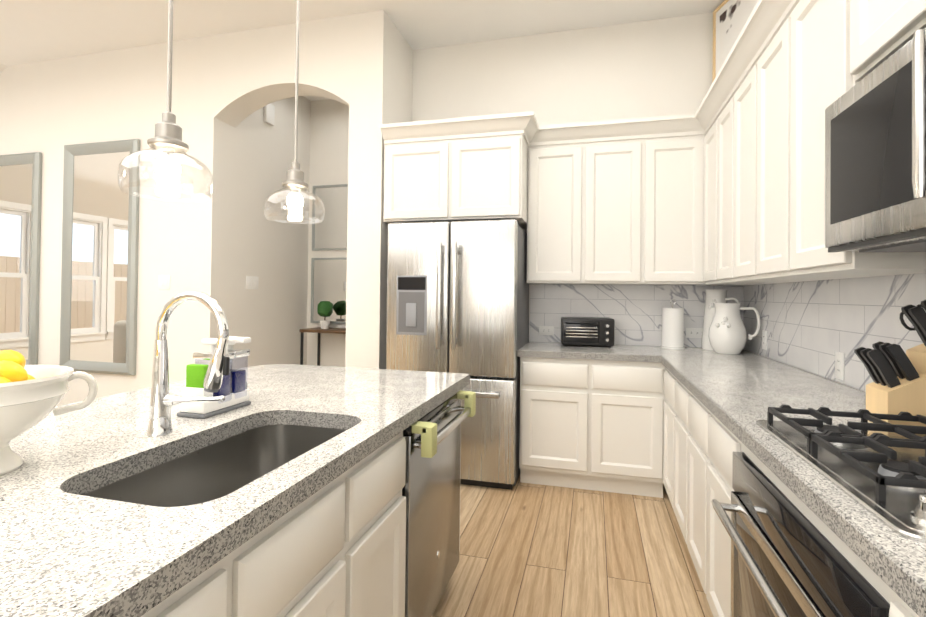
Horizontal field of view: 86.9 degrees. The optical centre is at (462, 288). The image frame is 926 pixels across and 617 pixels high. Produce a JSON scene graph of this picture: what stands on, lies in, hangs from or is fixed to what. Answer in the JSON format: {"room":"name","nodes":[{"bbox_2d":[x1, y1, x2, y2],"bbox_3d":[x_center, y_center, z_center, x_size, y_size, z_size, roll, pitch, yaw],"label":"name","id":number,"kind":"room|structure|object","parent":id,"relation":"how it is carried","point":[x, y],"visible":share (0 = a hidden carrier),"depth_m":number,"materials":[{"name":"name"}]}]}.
{"room":"kitchen","nodes":[
{"label":"kitchen","id":0,"kind":"room"},
{"bbox_2d":[0,11,372,405],"bbox_3d":[-3.296,-0.416,4.431,5.460,3.425,0.250,0,-1,15],"label":"wall","id":1,"kind":"structure","parent":0,"point":[225,85],"depth_m":4.07,"materials":[{"name":"paint"}]},
{"bbox_2d":[0,152,41,364],"bbox_3d":[-4.250,-0.254,4.528,0.830,1.980,0.045,0,-1,15],"label":"mirror","id":2,"kind":"object","parent":1,"relation":"attached to","point":[20,200],"visible":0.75,"depth_m":4.49,"materials":[{"name":"silver metal"}]},
{"bbox_2d":[59,139,139,374],"bbox_3d":[-3.162,-0.275,4.239,0.820,2.000,0.045,0,-1,15],"label":"mirror","id":3,"kind":"object","parent":1,"relation":"attached to","point":[99,281],"visible":0.92,"depth_m":4.25,"materials":[{"name":"silver metal"}]},
{"bbox_2d":[231,96,310,368],"bbox_3d":[-1.889,-0.396,4.781,0.120,3.425,1.150,0,-1,15],"label":"wall","id":4,"kind":"structure","parent":0,"point":[269,316],"depth_m":4.70,"materials":[{"name":"paint"}]},
{"bbox_2d":[246,276,258,288],"bbox_3d":[-1.914,-0.056,4.446,0.008,0.118,0.165,0,-1,15],"label":"light switch","id":5,"kind":"object","parent":4,"relation":"attached to","point":[252,282],"visible":1,"depth_m":4.44,"materials":[{"name":"plastic"}]},
{"bbox_2d":[264,104,274,125],"bbox_3d":[-1.836,-1.660,4.636,0.034,0.190,0.120,0,-1,15],"label":"door chime","id":6,"kind":"object","parent":4,"relation":"attached to","point":[269,113],"visible":0.81,"depth_m":4.61,"materials":[{"name":"plastic"}]},
{"bbox_2d":[307,99,348,366],"bbox_3d":[-1.049,-0.382,5.215,1.520,3.425,0.120,0,-1,15],"label":"wall","id":7,"kind":"structure","parent":0,"point":[329,128],"depth_m":5.27,"materials":[{"name":"paint"}]},
{"bbox_2d":[311,258,346,323],"bbox_3d":[-1.307,0.018,5.202,0.685,0.700,0.022,0,-1,15],"label":"mirror","id":8,"kind":"object","parent":7,"relation":"attached to","point":[328,278],"visible":0.48,"depth_m":5.23,"materials":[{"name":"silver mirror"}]},
{"bbox_2d":[312,184,347,250],"bbox_3d":[-1.298,-0.762,5.211,0.685,0.700,0.022,0,-1,15],"label":"mirror","id":9,"kind":"object","parent":7,"relation":"attached to","point":[329,231],"visible":0.5,"depth_m":5.24,"materials":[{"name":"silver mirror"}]},
{"bbox_2d":[0,0,723,100],"bbox_3d":[-2.883,-1.619,0.795,8.350,1.159,9.640,0,-1,15],"label":"ceiling","id":10,"kind":"structure","parent":0,"point":[31,31],"depth_m":3.72,"materials":[{"name":"paint"}]},
{"bbox_2d":[118,0,213,201],"bbox_3d":[-0.770,-1.167,1.302,0.216,1.838,0.216,0,-1,15],"label":"pendant light","id":11,"kind":"object","parent":10,"relation":"hanging from","point":[166,140],"visible":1,"depth_m":1.28,"materials":[{"name":"clear glass"}]},
{"bbox_2d":[264,0,324,223],"bbox_3d":[-0.623,-1.169,1.853,0.216,1.818,0.216,0,-1,15],"label":"pendant light","id":12,"kind":"object","parent":10,"relation":"hanging from","point":[294,182],"visible":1,"depth_m":1.83,"materials":[{"name":"clear glass"}]},
{"bbox_2d":[368,10,412,368],"bbox_3d":[-0.451,-0.386,4.331,0.090,3.425,1.520,0,-1,15],"label":"wall","id":13,"kind":"structure","parent":0,"point":[392,80],"depth_m":3.61,"materials":[{"name":"paint"}]},
{"bbox_2d":[431,475,712,616],"bbox_3d":[-2.620,1.303,1.871,8.710,0.060,12.300,0,-1,15],"label":"floor","id":14,"kind":"structure","parent":0,"point":[531,550],"depth_m":2.39,"materials":[{"name":"brown wood"}]},
{"bbox_2d":[128,384,467,616],"bbox_3d":[-0.852,0.847,0.844,0.950,0.868,3.110,0,-1,15],"label":"kitchen island","id":15,"kind":"object","parent":14,"relation":"on","point":[339,550],"depth_m":1.07,"materials":[{"name":"paint"}]},
{"bbox_2d":[0,364,469,616],"bbox_3d":[-0.907,0.388,0.834,1.080,0.046,3.250,0,-1,15],"label":"island countertop","id":16,"kind":"structure","parent":15,"relation":"on","point":[65,552],"depth_m":0.96,"materials":[{"name":"white stone"}]},
{"bbox_2d":[0,350,97,474],"bbox_3d":[-0.965,0.246,0.981,0.288,0.239,0.340,0,-1,15],"label":"fruit bowl","id":17,"kind":"object","parent":16,"relation":"on","point":[31,396],"visible":0.98,"depth_m":0.97,"materials":[{"name":"ceramic"}]},
{"bbox_2d":[146,291,229,436],"bbox_3d":[-0.692,0.188,1.241,0.233,0.367,0.075,1,-1,6],"label":"faucet","id":18,"kind":"object","parent":16,"relation":"on","point":[163,400],"visible":1,"depth_m":1.24,"materials":[{"name":"silver metal"}]},
{"bbox_2d":[76,420,347,507],"bbox_3d":[-0.530,0.510,1.175,0.395,0.206,0.705,0,-1,15],"label":"sink","id":19,"kind":"object","parent":16,"relation":"in","point":[191,477],"depth_m":1.33,"materials":[{"name":"grey metal"}]},
{"bbox_2d":[177,336,250,418],"bbox_3d":[-0.753,0.263,1.509,0.118,0.222,0.200,0,-1,15],"label":"soap caddy","id":20,"kind":"object","parent":16,"relation":"on","point":[233,391],"visible":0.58,"depth_m":1.48,"materials":[{"name":"white plastic"}]},
{"bbox_2d":[402,391,475,616],"bbox_3d":[-0.339,0.868,1.913,0.650,0.862,0.616,0,-1,15],"label":"dishwasher","id":21,"kind":"object","parent":15,"relation":"in","point":[431,490],"visible":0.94,"depth_m":1.76,"materials":[{"name":"silver metal"}]},
{"bbox_2d":[299,327,345,365],"bbox_3d":[-1.102,0.870,4.957,1.050,0.915,0.352,0,-1,15],"label":"console table","id":22,"kind":"object","parent":14,"relation":"on","point":[318,330],"visible":0.29,"depth_m":4.93,"materials":[{"name":"brown wood"}]},
{"bbox_2d":[317,301,332,328],"bbox_3d":[-1.429,0.266,5.062,0.169,0.285,0.168,0,-1,15],"label":"topiary plant","id":23,"kind":"object","parent":22,"relation":"on","point":[324,309],"visible":1,"depth_m":5.01,"materials":[{"name":"green plant"}]},
{"bbox_2d":[386,219,528,489],"bbox_3d":[-0.014,0.431,3.606,0.904,1.785,0.803,0,-1,15],"label":"refrigerator","id":24,"kind":"object","parent":14,"relation":"on","point":[457,296],"visible":0.77,"depth_m":3.25,"materials":[{"name":"silver metal"}]},
{"bbox_2d":[519,357,664,497],"bbox_3d":[0.898,0.898,3.465,0.912,0.868,0.618,0,-1,15],"label":"base cabinet","id":25,"kind":"object","parent":14,"relation":"on","point":[596,425],"visible":0.96,"depth_m":3.18,"materials":[{"name":"paint"}]},
{"bbox_2d":[517,342,652,361],"bbox_3d":[0.867,0.439,3.475,0.870,0.045,0.628,0,-1,15],"label":"countertop","id":26,"kind":"structure","parent":25,"relation":"on","point":[633,353],"depth_m":3.25,"materials":[{"name":"stone"}]},
{"bbox_2d":[561,317,614,347],"bbox_3d":[0.914,0.316,3.615,0.370,0.205,0.294,1,-1,10],"label":"toaster oven","id":27,"kind":"object","parent":26,"relation":"on","point":[597,331],"visible":1,"depth_m":3.50,"materials":[{"name":"black metal"}]},
{"bbox_2d":[663,367,918,616],"bbox_3d":[1.082,0.874,1.249,0.618,0.868,4.828,0,-1,15],"label":"base cabinet","id":28,"kind":"object","parent":14,"relation":"on","point":[702,443],"visible":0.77,"depth_m":1.86,"materials":[{"name":"paint"}]},
{"bbox_2d":[649,346,925,616],"bbox_3d":[1.041,0.413,1.158,0.658,0.045,5.018,0,-1,15],"label":"countertop","id":29,"kind":"structure","parent":28,"relation":"on","point":[737,395],"depth_m":1.49,"materials":[{"name":"stone"}]},
{"bbox_2d":[660,299,684,348],"bbox_3d":[1.501,0.248,3.502,0.164,0.352,0.164,0,-1,15],"label":"paper towel roll","id":30,"kind":"object","parent":29,"relation":"on","point":[672,327],"visible":1,"depth_m":3.44,"materials":[{"name":"white paper"}]},
{"bbox_2d":[701,290,739,350],"bbox_3d":[1.796,0.216,3.431,0.220,0.420,0.201,0,-1,15],"label":"pitcher","id":31,"kind":"object","parent":29,"relation":"on","point":[712,297],"visible":0.52,"depth_m":3.40,"materials":[{"name":"white ceramic"}]},
{"bbox_2d":[708,303,759,353],"bbox_3d":[1.771,0.259,3.215,0.284,0.328,0.230,0,-1,15],"label":"pitcher","id":32,"kind":"object","parent":29,"relation":"on","point":[727,334],"visible":1,"depth_m":3.15,"materials":[{"name":"white ceramic"}]},
{"bbox_2d":[756,404,925,542],"bbox_3d":[1.020,0.358,1.026,0.530,0.060,0.730,0,-1,15],"label":"cooktop","id":33,"kind":"object","parent":29,"relation":"in","point":[876,468],"visible":1,"depth_m":1.06,"materials":[{"name":"silver metal"}]},
{"bbox_2d":[854,341,925,425],"bbox_3d":[1.238,0.276,1.421,0.137,0.240,0.115,0,-1,15],"label":"knife block","id":34,"kind":"object","parent":29,"relation":"on","point":[897,386],"visible":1,"depth_m":1.38,"materials":[{"name":"brown wood"}]},
{"bbox_2d":[899,300,925,374],"bbox_3d":[1.337,0.212,1.396,0.148,0.369,0.115,0,-1,15],"label":"knife block","id":35,"kind":"object","parent":29,"relation":"on","point":[916,317],"visible":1,"depth_m":1.40,"materials":[{"name":"brown wood"}]},
{"bbox_2d":[711,452,889,616],"bbox_3d":[0.963,0.832,1.049,0.649,0.683,0.772,0,-1,15],"label":"oven","id":36,"kind":"object","parent":28,"relation":"in","point":[788,559],"visible":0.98,"depth_m":1.08,"materials":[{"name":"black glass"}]},
{"bbox_2d":[412,12,744,349],"bbox_3d":[0.763,-0.377,3.915,2.650,3.425,0.120,0,-1,15],"label":"wall","id":37,"kind":"structure","parent":0,"point":[654,68],"depth_m":3.84,"materials":[{"name":"paint"}]},
{"bbox_2d":[383,132,451,222],"bbox_3d":[-0.260,-0.782,3.799,0.507,0.590,0.618,0,-1,15],"label":"upper cabinet","id":38,"kind":"object","parent":37,"relation":"attached to","point":[417,169],"depth_m":3.51,"materials":[{"name":"paint"}]},
{"bbox_2d":[452,128,527,228],"bbox_3d":[0.230,-0.778,3.668,0.507,0.590,0.618,0,-1,15],"label":"upper cabinet","id":39,"kind":"object","parent":37,"relation":"attached to","point":[490,166],"depth_m":3.38,"materials":[{"name":"paint"}]},
{"bbox_2d":[524,136,587,283],"bbox_3d":[0.704,-0.554,3.686,0.400,1.028,0.333,0,-1,15],"label":"upper cabinet","id":40,"kind":"object","parent":37,"relation":"attached to","point":[555,226],"depth_m":3.53,"materials":[{"name":"paint"}]},
{"bbox_2d":[584,132,647,284],"bbox_3d":[1.091,-0.551,3.583,0.400,1.028,0.333,0,-1,15],"label":"upper cabinet","id":41,"kind":"object","parent":37,"relation":"attached to","point":[614,164],"depth_m":3.43,"materials":[{"name":"paint"}]},
{"bbox_2d":[529,284,740,347],"bbox_3d":[1.270,0.196,3.703,1.530,0.457,0.009,0,-1,15],"label":"tile backsplash","id":42,"kind":"structure","parent":37,"relation":"attached to","point":[636,310],"depth_m":3.71,"materials":[{"name":"tile"}]},
{"bbox_2d":[539,326,553,334],"bbox_3d":[0.658,0.329,3.855,0.115,0.072,0.008,0,-1,15],"label":"electrical outlet","id":43,"kind":"object","parent":42,"relation":"attached to","point":[546,330],"visible":1,"depth_m":3.85,"materials":[{"name":"plastic"}]},
{"bbox_2d":[686,328,702,337],"bbox_3d":[1.694,0.322,3.579,0.115,0.072,0.008,0,-1,15],"label":"electrical outlet","id":44,"kind":"object","parent":42,"relation":"attached to","point":[693,332],"visible":0.81,"depth_m":3.58,"materials":[{"name":"plastic"}]},
{"bbox_2d":[644,128,707,285],"bbox_3d":[1.473,-0.547,3.481,0.392,1.028,0.333,0,-1,15],"label":"upper cabinet","id":45,"kind":"object","parent":37,"relation":"attached to","point":[672,158],"depth_m":3.33,"materials":[{"name":"paint"}]},
{"bbox_2d":[747,350,865,392],"bbox_3d":[0.994,-0.428,-0.601,0.120,3.425,8.730,0,-1,15],"label":"wall","id":46,"kind":"structure","parent":0,"point":[812,373],"depth_m":2.38,"materials":[{"name":"paint"}]},
{"bbox_2d":[712,88,727,283],"bbox_3d":[1.628,-0.555,2.703,0.333,1.028,0.353,0,-1,15],"label":"upper cabinet","id":47,"kind":"object","parent":46,"relation":"attached to","point":[724,185],"depth_m":2.84,"materials":[{"name":"paint"}]},
{"bbox_2d":[700,116,760,285],"bbox_3d":[1.723,-0.550,3.061,0.333,1.028,0.388,0,-1,15],"label":"upper cabinet","id":48,"kind":"object","parent":46,"relation":"attached to","point":[706,132],"depth_m":3.20,"materials":[{"name":"paint"}]},
{"bbox_2d":[712,0,757,82],"bbox_3d":[1.845,-1.541,3.281,0.022,0.958,0.555,1,-1,-4],"label":"framed picture","id":49,"kind":"object","parent":48,"relation":"on","point":[730,18],"visible":0.27,"depth_m":3.41,"materials":[{"name":"brown wood"}]},
{"bbox_2d":[752,4,783,279],"bbox_3d":[1.437,-0.566,1.986,0.333,1.028,0.387,0,-1,15],"label":"upper cabinet","id":50,"kind":"object","parent":46,"relation":"attached to","point":[768,54],"depth_m":2.08,"materials":[{"name":"paint"}]},
{"bbox_2d":[728,52,817,283],"bbox_3d":[1.535,-0.560,2.352,0.333,1.028,0.372,0,-1,15],"label":"upper cabinet","id":51,"kind":"object","parent":46,"relation":"attached to","point":[740,90],"depth_m":2.48,"materials":[{"name":"paint"}]},
{"bbox_2d":[741,273,925,391],"bbox_3d":[1.372,0.145,1.090,0.009,0.498,5.009,0,-1,15],"label":"tile backsplash","id":52,"kind":"structure","parent":46,"relation":"attached to","point":[811,326],"depth_m":2.21,"materials":[{"name":"tile"}]},
{"bbox_2d":[762,330,766,349],"bbox_3d":[1.886,0.320,3.060,0.008,0.118,0.075,0,-1,15],"label":"electrical outlet","id":53,"kind":"object","parent":52,"relation":"attached to","point":[764,340],"visible":1,"depth_m":3.05,"materials":[{"name":"plastic"}]},
{"bbox_2d":[835,351,844,380],"bbox_3d":[1.637,0.334,2.127,0.008,0.118,0.075,0,-1,15],"label":"electrical outlet","id":54,"kind":"object","parent":52,"relation":"attached to","point":[839,365],"visible":1,"depth_m":2.12,"materials":[{"name":"plastic"}]},
{"bbox_2d":[784,0,925,279],"bbox_3d":[1.331,-0.572,1.588,0.333,1.028,0.436,0,-1,15],"label":"upper cabinet","id":55,"kind":"object","parent":46,"relation":"attached to","point":[813,29],"depth_m":1.68,"materials":[{"name":"paint"}]},
{"bbox_2d":[825,28,925,252],"bbox_3d":[1.115,-0.317,1.014,0.449,0.426,0.758,0,-1,15],"label":"microwave","id":56,"kind":"object","parent":46,"relation":"attached to","point":[875,159],"visible":1,"depth_m":1.15,"materials":[{"name":"silver metal"}]},
{"bbox_2d":[844,0,925,83],"bbox_3d":[1.228,-0.847,1.193,0.333,0.490,0.385,0,-1,15],"label":"upper cabinet","id":57,"kind":"object","parent":46,"relation":"attached to","point":[874,30],"depth_m":1.30,"materials":[{"name":"paint"}]},
{"bbox_2d":[924,0,925,15],"bbox_3d":[1.129,-0.852,0.821,0.333,0.490,0.385,0,-1,15],"label":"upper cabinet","id":58,"kind":"object","parent":46,"relation":"attached to","point":[924,0],"depth_m":1.09,"materials":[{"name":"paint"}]}
]}

